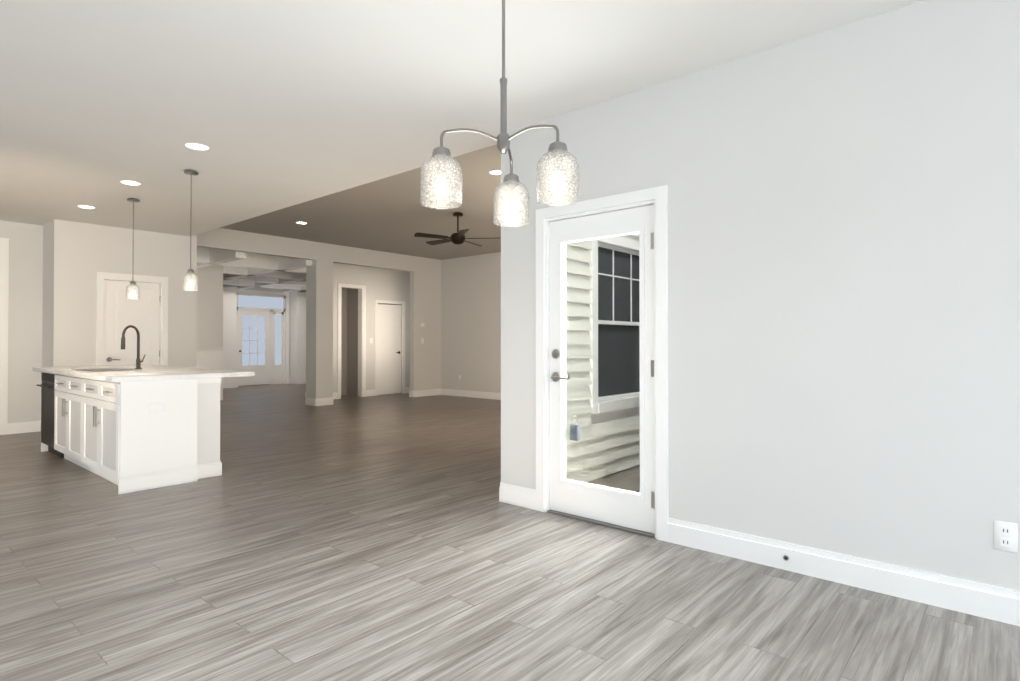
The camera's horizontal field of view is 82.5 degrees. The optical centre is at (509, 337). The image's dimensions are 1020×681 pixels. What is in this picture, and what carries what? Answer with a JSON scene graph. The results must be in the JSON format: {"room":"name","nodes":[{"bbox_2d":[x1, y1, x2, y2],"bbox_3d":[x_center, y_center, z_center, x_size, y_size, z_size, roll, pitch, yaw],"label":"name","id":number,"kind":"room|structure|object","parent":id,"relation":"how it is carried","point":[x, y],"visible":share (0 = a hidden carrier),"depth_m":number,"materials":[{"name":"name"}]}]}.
{"room":"dining area","nodes":[
{"label":"dining area","id":0,"kind":"room"},
{"bbox_2d":[0,221,42,422],"bbox_3d":[-8.418,-0.168,5.348,0.150,2.790,6.500,0,-1,41],"label":"wall","id":1,"kind":"structure","parent":0,"point":[25,302],"depth_m":7.62,"materials":[{"name":"beige paint"}]},
{"bbox_2d":[0,237,8,434],"bbox_3d":[-6.952,-0.018,7.027,0.168,2.520,1.340,0,-1,41],"label":"door frame","id":2,"kind":"structure","parent":1,"relation":"attached to","point":[4,242],"depth_m":7.45,"materials":[{"name":"white paint"}]},
{"bbox_2d":[42,219,196,367],"bbox_3d":[-5.502,-0.297,8.247,0.770,3.100,1.700,0,-1,41],"label":"wall","id":3,"kind":"structure","parent":0,"point":[77,256],"depth_m":7.68,"materials":[{"name":"beige paint"}]},
{"bbox_2d":[104,280,159,364],"bbox_3d":[-5.203,0.235,8.029,0.101,2.009,0.685,0,-1,41],"label":"pantry door","id":4,"kind":"structure","parent":3,"relation":"in","point":[141,314],"depth_m":8.02,"materials":[{"name":"white paint"}]},
{"bbox_2d":[96,272,167,365],"bbox_3d":[-5.229,0.194,8.046,0.138,2.115,0.860,0,-1,41],"label":"door frame","id":5,"kind":"structure","parent":3,"relation":"attached to","point":[100,276],"depth_m":7.96,"materials":[{"name":"white paint"}]},
{"bbox_2d":[196,263,409,395],"bbox_3d":[-7.064,-0.266,11.615,6.000,3.100,17.750,0,-1,41],"label":"wall","id":6,"kind":"structure","parent":0,"point":[385,284],"depth_m":12.82,"materials":[{"name":"beige paint"}]},
{"bbox_2d":[236,293,284,385],"bbox_3d":[-6.927,0.068,16.180,0.110,2.515,1.392,0,-1,41],"label":"entrance door","id":7,"kind":"structure","parent":6,"relation":"in","point":[261,336],"depth_m":16.19,"materials":[{"name":"white paint"}]},
{"bbox_2d":[237,289,288,383],"bbox_3d":[-6.893,0.015,16.152,0.018,2.620,1.600,0,-1,41],"label":"door frame","id":8,"kind":"structure","parent":6,"relation":"attached to","point":[239,290],"depth_m":16.69,"materials":[{"name":"white paint"}]},
{"bbox_2d":[338,283,365,398],"bbox_3d":[-3.374,0.081,12.426,0.018,2.420,0.690,0,-1,41],"label":"door frame","id":9,"kind":"structure","parent":6,"relation":"attached to","point":[362,291],"depth_m":12.64,"materials":[{"name":"white paint"}]},
{"bbox_2d":[378,304,400,394],"bbox_3d":[-2.731,0.272,13.210,0.101,2.028,0.660,0,-1,41],"label":"hall door","id":10,"kind":"structure","parent":6,"relation":"in","point":[389,349],"depth_m":13.22,"materials":[{"name":"white paint"}]},
{"bbox_2d":[375,300,404,395],"bbox_3d":[-2.710,0.233,13.192,0.018,2.130,0.840,0,-1,41],"label":"door frame","id":11,"kind":"structure","parent":6,"relation":"attached to","point":[376,301],"depth_m":12.92,"materials":[{"name":"white paint"}]},
{"bbox_2d":[7,387,1019,625],"bbox_3d":[-1.857,1.172,6.998,19.600,0.140,17.600,0,-1,41],"label":"baseboard","id":12,"kind":"structure","parent":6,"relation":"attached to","point":[995,603],"depth_m":2.88,"materials":[{"name":"white paint"}]},
{"bbox_2d":[197,228,440,390],"bbox_3d":[-3.394,-0.271,11.150,0.159,3.100,5.450,0,-1,41],"label":"wall","id":13,"kind":"structure","parent":0,"point":[425,323],"depth_m":12.57,"materials":[{"name":"beige paint"}]},
{"bbox_2d":[0,0,923,259],"bbox_3d":[-2.235,-1.775,7.352,21.200,0.560,18.200,0,-1,41],"label":"ceiling","id":14,"kind":"structure","parent":0,"point":[274,105],"depth_m":3.63,"materials":[{"name":"white paint"}]},
{"bbox_2d":[78,205,94,208],"bbox_3d":[-4.875,-1.499,6.697,0.169,0.002,0.169,0,-1,17],"label":"recessed light","id":15,"kind":"object","parent":14,"relation":"in","point":[82,206],"depth_m":6.71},
{"bbox_2d":[120,181,140,184],"bbox_3d":[-3.710,-1.509,5.690,0.169,0.002,0.169,0,-1,35],"label":"recessed light","id":16,"kind":"object","parent":14,"relation":"in","point":[126,182],"depth_m":5.70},
{"bbox_2d":[126,198,139,298],"bbox_3d":[-4.096,-0.961,6.323,0.123,1.088,0.123,0,-1,35],"label":"pendant light","id":17,"kind":"object","parent":14,"relation":"hanging from","point":[132,290],"depth_m":6.29,"materials":[{"name":"white glass"}]},
{"bbox_2d":[183,170,198,290],"bbox_3d":[-2.902,-0.970,5.290,0.123,1.088,0.123,0,-1,35],"label":"pendant light","id":18,"kind":"object","parent":14,"relation":"hanging from","point":[190,279],"depth_m":5.26,"materials":[{"name":"white glass"}]},
{"bbox_2d":[185,143,208,149],"bbox_3d":[-2.492,-1.518,4.637,0.169,0.002,0.169,0,-1,2],"label":"recessed light","id":19,"kind":"object","parent":14,"relation":"in","point":[195,146],"depth_m":4.63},
{"bbox_2d":[414,212,500,245],"bbox_3d":[-0.784,-1.565,8.412,1.224,0.460,1.260,0,-1,41],"label":"ceiling fan","id":20,"kind":"object","parent":14,"relation":"hanging from","point":[458,238],"visible":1,"depth_m":8.30,"materials":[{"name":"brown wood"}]},
{"bbox_2d":[489,170,500,174],"bbox_3d":[-0.146,-1.812,6.404,0.169,0.002,0.169,0,-1,35],"label":"recessed light","id":21,"kind":"object","parent":14,"relation":"in","point":[496,172],"depth_m":6.40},
{"bbox_2d":[420,0,578,226],"bbox_3d":[0.011,-1.013,2.185,0.532,1.057,0.576,0,-1,41],"label":"chandelier","id":22,"kind":"object","parent":14,"relation":"hanging from","point":[557,176],"visible":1,"depth_m":2.10,"materials":[{"name":"white glass"}]},
{"bbox_2d":[441,252,500,392],"bbox_3d":[1.041,-0.272,11.011,7.050,3.100,0.158,0,-1,41],"label":"wall","id":23,"kind":"structure","parent":0,"point":[470,323],"depth_m":12.53,"materials":[{"name":"beige paint"}]},
{"bbox_2d":[0,384,1019,680],"bbox_3d":[-2.235,1.305,7.324,21.200,0.120,18.200,0,-1,41],"label":"floor","id":24,"kind":"structure","parent":0,"point":[374,538],"depth_m":2.82,"materials":[{"name":"grey wood"}]},
{"bbox_2d":[36,373,221,494],"bbox_3d":[-3.805,0.793,5.687,2.712,0.874,0.851,0,-1,41],"label":"kitchen island","id":25,"kind":"object","parent":24,"relation":"on","point":[138,426],"depth_m":4.86,"materials":[{"name":"white paint"}]},
{"bbox_2d":[32,365,254,380],"bbox_3d":[-3.736,0.336,5.781,2.780,0.040,1.110,0,-1,41],"label":"island countertop","id":26,"kind":"structure","parent":25,"relation":"on","point":[99,372],"depth_m":5.18,"materials":[{"name":"white stone"}]},
{"bbox_2d":[196,247,311,399],"bbox_3d":[-4.881,-0.220,14.023,5.850,3.050,10.950,0,-1,41],"label":"wall","id":27,"kind":"structure","parent":24,"relation":"on","point":[242,270],"depth_m":14.38,"materials":[{"name":"white paint"}]},
{"bbox_2d":[305,260,332,405],"bbox_3d":[-3.617,-0.082,11.051,0.384,2.720,0.384,0,-1,41],"label":"pillar","id":28,"kind":"structure","parent":24,"relation":"on","point":[319,332],"depth_m":10.93,"materials":[{"name":"beige paint"}]},
{"bbox_2d":[566,234,639,481],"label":"exterior wall","id":29,"kind":"structure","parent":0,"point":[589,369],"depth_m":5.16,"materials":[{"name":"white"}]},
{"bbox_2d":[590,235,639,423],"bbox_3d":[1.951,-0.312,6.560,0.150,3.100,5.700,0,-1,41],"label":"window","id":30,"kind":"structure","parent":0,"point":[629,412],"depth_m":5.33,"materials":[{"name":"beige glass"}]},
{"bbox_2d":[501,0,1019,590],"bbox_3d":[2.507,-0.197,2.196,6.700,2.790,0.173,0,-1,41],"label":"wall","id":31,"kind":"structure","parent":0,"point":[845,290],"depth_m":2.88,"materials":[{"name":"beige paint"}]},
{"bbox_2d":[549,205,654,533],"bbox_3d":[0.608,0.194,3.817,0.828,2.005,0.180,0,-1,41],"label":"patio door","id":32,"kind":"structure","parent":31,"relation":"in","point":[624,508],"depth_m":3.79,"materials":[{"name":"white paint"}]},
{"bbox_2d":[536,185,668,541],"bbox_3d":[0.620,0.156,3.848,0.990,2.115,0.198,0,-1,41],"label":"door frame","id":33,"kind":"structure","parent":31,"relation":"attached to","point":[657,197],"depth_m":3.67,"materials":[{"name":"white paint"}]}
]}

